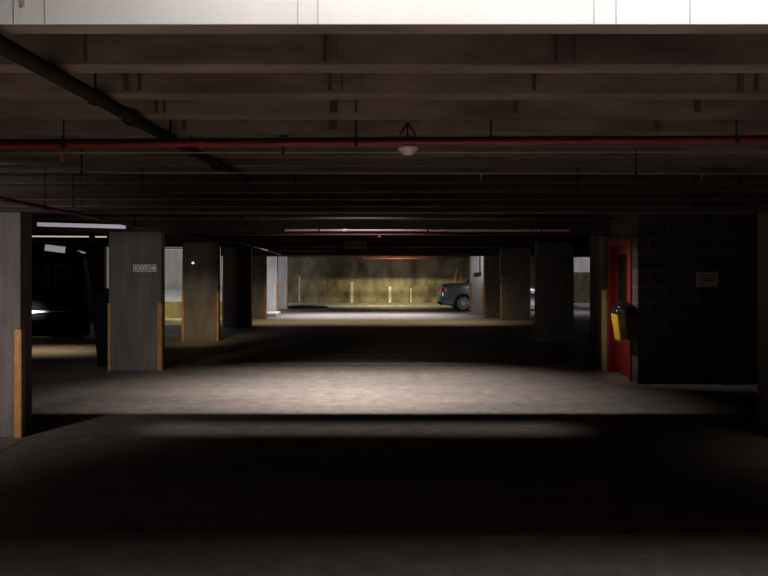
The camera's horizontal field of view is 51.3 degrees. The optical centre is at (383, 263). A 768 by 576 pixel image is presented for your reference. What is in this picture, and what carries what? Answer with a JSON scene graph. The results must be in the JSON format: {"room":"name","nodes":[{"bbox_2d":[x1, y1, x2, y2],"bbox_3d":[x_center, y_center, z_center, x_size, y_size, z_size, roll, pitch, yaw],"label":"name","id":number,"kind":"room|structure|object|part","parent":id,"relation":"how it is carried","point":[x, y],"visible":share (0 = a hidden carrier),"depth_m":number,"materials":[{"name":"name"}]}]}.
{"room":"parking garage","nodes":[
{"label":"parking garage","id":0,"kind":"room"},
{"bbox_2d":[32,247,221,321],"bbox_3d":[-9.350,0.150,25.125,9.300,3.300,0.250,0,0,0],"label":"wall","id":1,"kind":"structure","parent":0,"point":[96,257],"depth_m":25.00,"materials":[{"name":"concrete"}]},
{"bbox_2d":[165,318,221,322],"bbox_3d":[-6.750,1.745,24.740,3.900,0.110,0.480,0,0,0],"label":"trim","id":2,"kind":"structure","parent":1,"relation":"attached to","point":[167,320],"depth_m":24.51,"materials":[{"name":"concrete"}]},
{"bbox_2d":[107,247,222,287],"bbox_3d":[-17.250,-0.600,42.125,25.500,5.200,0.550,0,0,0],"label":"window","id":3,"kind":"structure","parent":0,"point":[173,258],"depth_m":42.00,"materials":[{"name":"white glass"}]},
{"bbox_2d":[165,288,221,300],"bbox_3d":[-17.300,1.525,35.900,23.400,0.550,11.800,0,0,0],"label":"trim","id":4,"kind":"structure","parent":3,"relation":"attached to","point":[171,294],"depth_m":37.74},
{"bbox_2d":[0,303,767,575],"bbox_3d":[0.000,1.950,27.000,60.000,0.300,66.000,0,0,0],"label":"floor","id":5,"kind":"structure","parent":0,"point":[330,441],"depth_m":7.44,"materials":[{"name":"concrete"}]},
{"bbox_2d":[0,438,26,451],"bbox_3d":[-3.720,1.798,7.725,0.080,0.004,1.050,0,0,0],"label":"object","id":6,"kind":"structure","parent":5,"relation":"on","point":[14,442],"depth_m":7.99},
{"bbox_2d":[0,212,31,437],"bbox_3d":[-4.229,0.630,8.434,0.942,2.340,0.292,0,0,0],"label":"concrete column","id":7,"kind":"structure","parent":5,"relation":"on","point":[15,227],"depth_m":8.30,"materials":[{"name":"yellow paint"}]},
{"bbox_2d":[32,251,91,333],"bbox_3d":[-8.859,0.740,21.547,1.840,2.120,4.455,0,0,-20],"label":"van","id":8,"kind":"object","parent":5,"relation":"on","point":[61,283],"visible":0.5,"depth_m":19.66,"materials":[{"name":"paint"}]},
{"bbox_3d":[-7.414,0.250,19.910,0.167,0.806,0.034,0,0,-2],"label":"corner trim","id":9,"kind":"part","parent":8,"relation":"part of","materials":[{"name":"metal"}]},
{"bbox_2d":[84,290,89,303],"bbox_3d":[-7.395,0.825,19.923,0.120,0.350,0.150,0,0,-20],"label":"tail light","id":10,"kind":"object","parent":8,"relation":"attached to","point":[86,297],"depth_m":19.85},
{"bbox_2d":[88,288,108,365],"bbox_3d":[-4.800,1.113,14.144,0.610,1.375,0.728,0,0,0],"label":"wheelie bin","id":11,"kind":"object","parent":5,"relation":"on","point":[100,296],"visible":0.48,"depth_m":13.85,"materials":[{"name":"black plastic"}]},
{"bbox_3d":[-4.800,0.482,14.130,0.600,0.115,0.700,0,0,0],"label":"lid","id":12,"kind":"part","parent":11,"relation":"part of","materials":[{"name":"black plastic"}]},
{"bbox_2d":[32,340,224,430],"bbox_3d":[-3.770,1.798,13.800,0.060,0.004,10.400,0,0,0],"label":"line","id":13,"kind":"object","parent":5,"relation":"on","point":[135,382],"depth_m":11.01,"materials":[{"name":"paint"}]},
{"bbox_2d":[108,232,164,370],"bbox_3d":[-4.195,0.630,13.584,0.914,2.340,0.232,0,0,0],"label":"concrete column","id":14,"kind":"structure","parent":5,"relation":"on","point":[136,305],"depth_m":13.48,"materials":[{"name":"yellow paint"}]},
{"bbox_2d":[133,264,156,271],"bbox_3d":[-4.020,0.070,13.460,0.400,0.130,0.024,0,0,0],"label":"exit sign","id":15,"kind":"object","parent":14,"relation":"attached to","point":[136,267],"visible":1,"depth_m":13.45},
{"bbox_2d":[182,243,219,340],"bbox_3d":[-4.300,0.650,18.829,0.864,2.300,0.242,0,0,0],"label":"concrete column","id":16,"kind":"structure","parent":5,"relation":"on","point":[200,280],"depth_m":18.72,"materials":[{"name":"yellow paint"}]},
{"bbox_2d":[222,247,251,325],"bbox_3d":[-4.270,0.650,23.329,0.844,2.300,0.242,0,0,0],"label":"concrete column","id":17,"kind":"structure","parent":5,"relation":"on","point":[237,261],"depth_m":23.22,"materials":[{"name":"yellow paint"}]},
{"bbox_2d":[252,256,266,318],"bbox_3d":[-4.285,0.650,26.319,0.854,2.300,0.262,0,0,0],"label":"concrete column","id":18,"kind":"structure","parent":5,"relation":"on","point":[259,263],"depth_m":26.20,"materials":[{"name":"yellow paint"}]},
{"bbox_2d":[267,257,277,310],"bbox_3d":[-4.280,0.750,29.044,0.864,2.100,0.272,0,0,0],"label":"concrete column","id":19,"kind":"structure","parent":5,"relation":"on","point":[272,262],"depth_m":28.92,"materials":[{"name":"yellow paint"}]},
{"bbox_2d":[267,311,280,316],"bbox_3d":[-4.030,1.740,27.800,0.740,0.120,1.200,0,0,0],"label":"block","id":20,"kind":"object","parent":5,"relation":"on","point":[269,313],"visible":0.51,"depth_m":27.27,"materials":[{"name":"concrete"}]},
{"bbox_2d":[278,257,287,308],"bbox_3d":[-4.240,0.750,31.904,0.844,2.100,0.232,0,0,0],"label":"concrete column","id":21,"kind":"structure","parent":5,"relation":"on","point":[282,261],"depth_m":31.80,"materials":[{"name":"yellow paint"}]},
{"bbox_2d":[288,306,327,308],"bbox_3d":[-3.150,1.770,32.700,1.700,0.060,0.700,0,0,0],"label":"sheet","id":22,"kind":"object","parent":5,"relation":"on","point":[308,307],"visible":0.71,"depth_m":32.67,"materials":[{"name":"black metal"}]},
{"bbox_2d":[470,256,483,313],"bbox_3d":[3.325,0.750,28.719,0.494,2.100,0.262,0,0,0],"label":"concrete column","id":23,"kind":"structure","parent":5,"relation":"on","point":[476,283],"depth_m":28.60,"materials":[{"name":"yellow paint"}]},
{"bbox_2d":[475,256,481,276],"bbox_3d":[3.365,0.090,28.550,0.250,0.720,0.100,0,0,0],"label":"wall bracket","id":24,"kind":"object","parent":23,"relation":"attached to","point":[480,256],"visible":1,"depth_m":28.57,"materials":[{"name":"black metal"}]},
{"bbox_2d":[437,279,534,310],"bbox_3d":[4.305,1.105,31.140,4.410,1.430,2.140,0,0,0],"label":"parked car","id":25,"kind":"object","parent":5,"relation":"on","point":[457,295],"visible":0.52,"depth_m":30.31,"materials":[{"name":"silver metal"}]},
{"bbox_2d":[484,256,499,317],"bbox_3d":[3.674,0.640,26.804,0.652,2.320,0.232,0,0,0],"label":"concrete column","id":26,"kind":"structure","parent":5,"relation":"on","point":[491,263],"depth_m":26.70,"materials":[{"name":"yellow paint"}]},
{"bbox_2d":[500,248,530,319],"bbox_3d":[4.210,0.640,25.719,0.964,2.320,0.262,0,0,0],"label":"concrete column","id":27,"kind":"structure","parent":5,"relation":"on","point":[515,287],"depth_m":25.60,"materials":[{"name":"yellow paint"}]},
{"bbox_2d":[499,321,560,350],"bbox_3d":[3.640,1.798,20.950,0.080,0.004,8.900,0,0,0],"label":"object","id":28,"kind":"structure","parent":5,"relation":"on","point":[499,321],"depth_m":19.96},
{"bbox_2d":[535,241,573,341],"bbox_3d":[3.940,0.640,18.525,0.860,2.320,0.250,0,0,0],"label":"concrete column","id":29,"kind":"structure","parent":5,"relation":"on","point":[554,260],"depth_m":18.40,"materials":[{"name":"grey concrete"}]},
{"bbox_2d":[598,232,608,370],"bbox_3d":[4.124,0.630,13.679,0.852,2.340,0.342,0,0,0],"label":"concrete column","id":30,"kind":"structure","parent":5,"relation":"on","point":[602,240],"depth_m":13.53,"materials":[{"name":"beige paint"}]},
{"bbox_2d":[757,212,767,435],"bbox_3d":[4.440,0.630,8.440,0.880,2.340,0.280,0,0,0],"label":"concrete column","id":31,"kind":"structure","parent":5,"relation":"on","point":[762,218],"depth_m":8.46,"materials":[{"name":"grey concrete"}]},
{"bbox_2d":[0,34,767,173],"bbox_3d":[0.000,-1.200,14.400,28.000,0.600,40.800,0,0,0],"label":"ceiling","id":32,"kind":"structure","parent":0,"point":[222,85],"depth_m":4.38,"materials":[{"name":"concrete"}]},
{"bbox_2d":[44,243,66,252],"bbox_3d":[-7.885,-0.701,19.200,0.523,0.878,0.040,0,0,0],"label":"fluorescent light","id":33,"kind":"object","parent":32,"relation":"hanging from","point":[48,247],"visible":0.76,"depth_m":19.18,"materials":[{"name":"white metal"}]},
{"bbox_2d":[32,234,88,236],"bbox_3d":[-7.179,-0.746,17.700,1.306,0.309,0.060,0,0,0],"label":"fluorescent light","id":34,"kind":"object","parent":32,"relation":"hanging from","point":[33,235],"visible":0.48,"depth_m":17.67,"materials":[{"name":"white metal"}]},
{"bbox_2d":[32,236,88,236],"bbox_3d":[-7.180,-0.608,17.700,1.285,0.035,0.060,0,0,0],"label":"diffuser","id":35,"kind":"object","parent":34,"relation":"attached to","point":[32,236],"depth_m":17.67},
{"bbox_2d":[36,214,125,228],"bbox_3d":[-4.858,-0.734,12.850,1.430,0.333,0.060,0,0,0],"label":"fluorescent light","id":36,"kind":"object","parent":32,"relation":"hanging from","point":[54,223],"visible":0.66,"depth_m":12.82,"materials":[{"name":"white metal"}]},
{"bbox_2d":[37,222,125,228],"bbox_3d":[-4.859,-0.618,12.850,1.411,0.101,0.060,0,0,0],"label":"diffuser","id":37,"kind":"object","parent":36,"relation":"attached to","point":[47,224],"depth_m":12.82,"materials":[{"name":"white plastic"}]},
{"bbox_2d":[0,167,182,236],"bbox_3d":[-3.407,-0.816,10.250,0.062,0.649,8.718,0,0,-4],"label":"pipe","id":38,"kind":"object","parent":32,"relation":"hanging from","point":[5,199],"visible":0.76,"depth_m":8.34,"materials":[{"name":"black metal"}]},
{"bbox_2d":[0,34,249,184],"bbox_3d":[-1.460,-0.971,5.485,0.102,0.337,5.531,0,0,1],"label":"drain pipe","id":39,"kind":"object","parent":32,"relation":"hanging from","point":[9,49],"visible":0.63,"depth_m":4.04,"materials":[{"name":"black metal"}]},
{"bbox_2d":[165,248,181,249],"bbox_3d":[-6.095,-0.772,23.000,0.690,0.735,0.060,0,0,0],"label":"fluorescent light","id":40,"kind":"object","parent":32,"relation":"hanging from","point":[165,248],"visible":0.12,"depth_m":22.97,"materials":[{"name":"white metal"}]},
{"bbox_2d":[240,243,280,254],"bbox_3d":[-3.773,-0.714,23.700,0.068,0.853,3.921,0,0,14],"label":"conduit","id":41,"kind":"object","parent":32,"relation":"hanging from","point":[240,243],"visible":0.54,"depth_m":24.33,"materials":[{"name":"metal"}]},
{"bbox_2d":[32,233,589,242],"bbox_3d":[0.000,-0.825,18.880,28.000,0.650,0.320,0,0,0],"label":"beam","id":42,"kind":"structure","parent":32,"relation":"attached to","point":[168,238],"depth_m":18.72,"materials":[{"name":"concrete"}]},
{"bbox_2d":[32,243,589,246],"bbox_3d":[0.000,-0.825,23.360,28.000,0.650,0.280,0,0,0],"label":"beam","id":43,"kind":"structure","parent":32,"relation":"attached to","point":[33,244],"depth_m":23.22,"materials":[{"name":"concrete"}]},
{"bbox_2d":[32,217,615,219],"bbox_3d":[0.098,-0.927,13.100,12.118,0.426,0.054,0,0,0],"label":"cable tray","id":44,"kind":"object","parent":32,"relation":"hanging from","point":[136,218],"visible":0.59,"depth_m":13.08,"materials":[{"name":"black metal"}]},
{"bbox_2d":[345,233,365,247],"bbox_3d":[-0.648,-0.681,18.198,0.490,0.645,0.044,0,0,0],"label":"hanging sign","id":45,"kind":"object","parent":32,"relation":"hanging from","point":[348,244],"visible":0.76,"depth_m":18.18,"materials":[{"name":"red paint"}]},
{"bbox_2d":[252,247,469,255],"bbox_3d":[-0.996,-0.575,25.700,7.517,0.649,0.056,0,0,0],"label":"pipe","id":46,"kind":"object","parent":32,"relation":"hanging from","point":[446,247],"visible":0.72,"depth_m":25.68,"materials":[{"name":"metal"}]},
{"bbox_2d":[0,24,767,33],"bbox_3d":[0.000,-1.350,3.153,28.000,0.900,0.294,0,0,0],"label":"ceiling beam","id":47,"kind":"structure","parent":32,"relation":"attached to","point":[4,28],"depth_m":3.06,"materials":[{"name":"concrete"}]},
{"bbox_2d":[0,120,767,148],"bbox_3d":[0.000,-0.927,5.000,6.675,0.426,0.048,0,0,0],"label":"pipe","id":48,"kind":"object","parent":32,"relation":"hanging from","point":[595,140],"visible":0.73,"depth_m":4.99,"materials":[{"name":"metal"}]},
{"bbox_2d":[398,122,417,154],"bbox_3d":[0.150,-0.796,5.040,0.132,0.215,0.132,0,0,0],"label":"smoke detector","id":49,"kind":"object","parent":48,"relation":"attached to","point":[405,149],"visible":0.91,"depth_m":5.01,"materials":[{"name":"white plastic"}]},
{"bbox_2d":[0,120,767,142],"bbox_3d":[0.000,-0.955,5.140,6.862,0.369,0.040,0,0,0],"label":"cable conduit","id":50,"kind":"object","parent":32,"relation":"hanging from","point":[169,139],"visible":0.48,"depth_m":5.13,"materials":[{"name":"black metal"}]},
{"bbox_2d":[0,167,767,193],"bbox_3d":[0.000,-0.901,7.600,9.196,0.478,0.040,0,0,0],"label":"pipe","id":51,"kind":"object","parent":32,"relation":"hanging from","point":[577,189],"visible":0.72,"depth_m":7.59,"materials":[{"name":"red metal"}]},
{"bbox_2d":[0,148,767,179],"bbox_3d":[0.000,-0.910,6.500,8.190,0.460,0.040,0,0,0],"label":"conduit","id":52,"kind":"object","parent":32,"relation":"hanging from","point":[481,173],"visible":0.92,"depth_m":6.50,"materials":[{"name":"metal"}]},
{"bbox_2d":[0,135,767,160],"bbox_3d":[0.000,-0.813,5.600,7.056,0.175,0.040,0,0,0],"label":"conduit","id":53,"kind":"object","parent":32,"relation":"hanging from","point":[282,136],"visible":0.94,"depth_m":5.59,"materials":[{"name":"metal"}]},
{"bbox_2d":[0,174,767,183],"bbox_3d":[0.000,-0.852,8.000,8.880,0.096,0.040,0,0,0],"label":"conduit","id":54,"kind":"object","parent":32,"relation":"hanging from","point":[295,182],"visible":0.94,"depth_m":8.00,"materials":[{"name":"black metal"}]},
{"bbox_2d":[0,174,767,206],"bbox_3d":[0.000,-0.860,8.200,9.102,0.561,0.040,0,0,0],"label":"conduit","id":55,"kind":"object","parent":32,"relation":"hanging from","point":[73,174],"visible":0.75,"depth_m":8.19,"materials":[{"name":"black metal"}]},
{"bbox_2d":[0,174,767,213],"bbox_3d":[0.000,-0.845,8.460,28.000,0.610,0.320,0,0,0],"label":"beam","id":56,"kind":"structure","parent":32,"relation":"attached to","point":[3,177],"depth_m":8.30,"materials":[{"name":"concrete"}]},
{"bbox_2d":[17,174,767,199],"bbox_3d":[0.000,-0.897,8.220,9.124,0.486,0.040,0,0,0],"label":"conduit","id":57,"kind":"object","parent":32,"relation":"hanging from","point":[250,174],"visible":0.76,"depth_m":8.21,"materials":[{"name":"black metal"}]},
{"bbox_2d":[180,234,617,237],"bbox_3d":[0.260,-0.781,13.000,7.150,0.717,0.064,0,0,0],"label":"pipe","id":58,"kind":"object","parent":32,"relation":"hanging from","point":[378,235],"visible":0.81,"depth_m":12.99,"materials":[{"name":"red metal"}]},
{"bbox_2d":[350,257,454,258],"bbox_3d":[0.731,-0.665,31.600,4.148,0.949,0.044,0,0,0],"label":"pipe","id":59,"kind":"object","parent":32,"relation":"hanging from","point":[360,257],"visible":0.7,"depth_m":31.58,"materials":[{"name":"red metal"}]},
{"bbox_2d":[221,247,589,255],"bbox_3d":[4.350,-0.705,26.050,19.300,0.890,0.200,0,0,0],"label":"beam","id":60,"kind":"structure","parent":32,"relation":"attached to","point":[472,251],"depth_m":25.95,"materials":[{"name":"concrete"}]},
{"bbox_2d":[84,34,758,129],"bbox_3d":[0.293,-1.005,4.503,3.342,0.190,1.844,0,0,0],"label":"trim","id":61,"kind":"structure","parent":32,"relation":"attached to","point":[333,103],"depth_m":4.19,"materials":[{"name":"concrete"}]},
{"bbox_2d":[285,214,569,231],"bbox_3d":[0.718,-0.836,13.200,4.702,0.608,0.051,0,0,0],"label":"conduit","id":62,"kind":"object","parent":32,"relation":"hanging from","point":[319,229],"visible":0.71,"depth_m":13.19,"materials":[{"name":"metal"}]},
{"bbox_2d":[267,256,589,256],"bbox_3d":[4.350,-0.710,29.050,19.300,0.880,0.300,0,0,0],"label":"trim","id":63,"kind":"structure","parent":32,"relation":"attached to","point":[267,256],"depth_m":28.91,"materials":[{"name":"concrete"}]},
{"bbox_2d":[0,0,767,23],"bbox_3d":[0.000,-1.350,3.003,28.000,0.900,0.006,0,0,0],"label":"beam","id":64,"kind":"structure","parent":0,"point":[56,11],"depth_m":3.00,"materials":[{"name":"paint"}]},
{"bbox_2d":[13,0,690,23],"bbox_3d":[-0.120,-1.100,2.998,2.538,0.400,0.003,0,0,0],"label":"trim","id":65,"kind":"structure","parent":64,"relation":"attached to","point":[22,1],"depth_m":3.00,"materials":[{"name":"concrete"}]},
{"bbox_2d":[288,257,534,302],"bbox_3d":[1.350,0.150,34.950,13.300,3.300,0.300,0,0,0],"label":"wall","id":66,"kind":"structure","parent":0,"point":[322,279],"depth_m":34.80,"materials":[{"name":"concrete"}]},
{"bbox_2d":[351,282,352,302],"bbox_3d":[-1.392,1.240,34.795,0.100,0.880,0.010,0,0,0],"label":"painted stripe","id":67,"kind":"object","parent":66,"relation":"attached to","point":[351,282],"depth_m":34.79,"materials":[{"name":"white paint"}]},
{"bbox_2d":[389,287,390,302],"bbox_3d":[0.261,1.330,34.795,0.110,0.700,0.010,0,0,0],"label":"painted stripe","id":68,"kind":"object","parent":66,"relation":"attached to","point":[389,287],"depth_m":34.79,"materials":[{"name":"white paint"}]},
{"bbox_2d":[410,288,411,302],"bbox_3d":[1.175,1.365,34.795,0.060,0.630,0.010,0,0,0],"label":"painted stripe","id":69,"kind":"object","parent":66,"relation":"attached to","point":[410,288],"depth_m":34.79,"materials":[{"name":"white paint"}]},
{"bbox_2d":[288,303,576,306],"bbox_3d":[1.700,1.745,33.950,12.600,0.110,1.700,0,0,0],"label":"trim","id":70,"kind":"structure","parent":66,"relation":"attached to","point":[289,304],"depth_m":33.38,"materials":[{"name":"concrete"}]},
{"bbox_2d":[454,259,459,282],"bbox_3d":[2.932,0.748,33.275,0.070,1.913,0.931,0,0,30],"label":"plank","id":71,"kind":"object","parent":70,"relation":"on","point":[458,259],"visible":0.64,"depth_m":33.42,"materials":[{"name":"brown wood"}]},
{"bbox_2d":[574,272,589,302],"bbox_3d":[14.300,1.090,37.100,11.400,1.420,0.200,0,0,0],"label":"wall","id":72,"kind":"structure","parent":0,"point":[581,279],"depth_m":37.00,"materials":[{"name":"beige concrete"}]},
{"bbox_2d":[574,257,589,271],"bbox_3d":[15.000,-0.700,42.150,18.000,5.000,0.300,0,0,0],"label":"wall","id":73,"kind":"structure","parent":0,"point":[581,264],"depth_m":42.00,"materials":[{"name":"white paint"}]},
{"bbox_2d":[590,233,597,363],"bbox_3d":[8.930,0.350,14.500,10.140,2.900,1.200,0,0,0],"label":"concrete column","id":74,"kind":"structure","parent":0,"point":[593,239],"depth_m":14.67,"materials":[{"name":"grey concrete"}]},
{"bbox_2d":[32,214,609,232],"bbox_3d":[0.000,-0.845,13.640,28.000,0.610,0.320,0,0,0],"label":"beam","id":75,"kind":"structure","parent":74,"relation":"attached to","point":[173,226],"depth_m":13.48,"materials":[{"name":"concrete"}]},
{"bbox_2d":[632,231,756,383],"bbox_3d":[8.900,0.650,12.105,10.200,2.300,0.270,0,0,0],"label":"wall","id":76,"kind":"structure","parent":0,"point":[687,333],"depth_m":11.97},
{"bbox_2d":[608,237,631,381],"bbox_3d":[3.845,0.695,12.860,0.150,2.210,1.240,0,0,0],"label":"door","id":77,"kind":"structure","parent":76,"relation":"in","point":[620,249],"depth_m":13.11,"materials":[{"name":"red paint"}]},
{"bbox_3d":[3.865,0.250,12.975,0.010,0.800,0.430,0,0,0],"label":"vision panel","id":78,"kind":"part","parent":77,"relation":"part of","materials":[{"name":"black glass"}]},
{"bbox_2d":[611,302,636,340],"bbox_3d":[3.646,0.860,12.119,0.357,0.581,0.402,0,0,0],"label":"litter bin","id":79,"kind":"object","parent":76,"relation":"attached to","point":[624,317],"visible":1,"depth_m":11.97,"materials":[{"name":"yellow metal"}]},
{"bbox_3d":[3.560,0.955,12.121,0.150,0.390,0.338,0,0,0],"label":"yellow panel","id":80,"kind":"part","parent":79,"relation":"part of","materials":[{"name":"yellow plastic"}]},
{"bbox_2d":[609,214,757,238],"bbox_3d":[8.900,-0.780,12.720,10.200,0.740,1.560,0,0,0],"label":"beam","id":81,"kind":"structure","parent":76,"relation":"attached to","point":[624,224],"depth_m":11.94,"materials":[{"name":"grey concrete"}]},
{"bbox_2d":[696,272,717,286],"bbox_3d":[4.833,0.232,11.965,0.330,0.220,0.010,0,0,0],"label":"notice","id":82,"kind":"object","parent":76,"relation":"attached to","point":[703,279],"visible":1,"depth_m":11.96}
]}

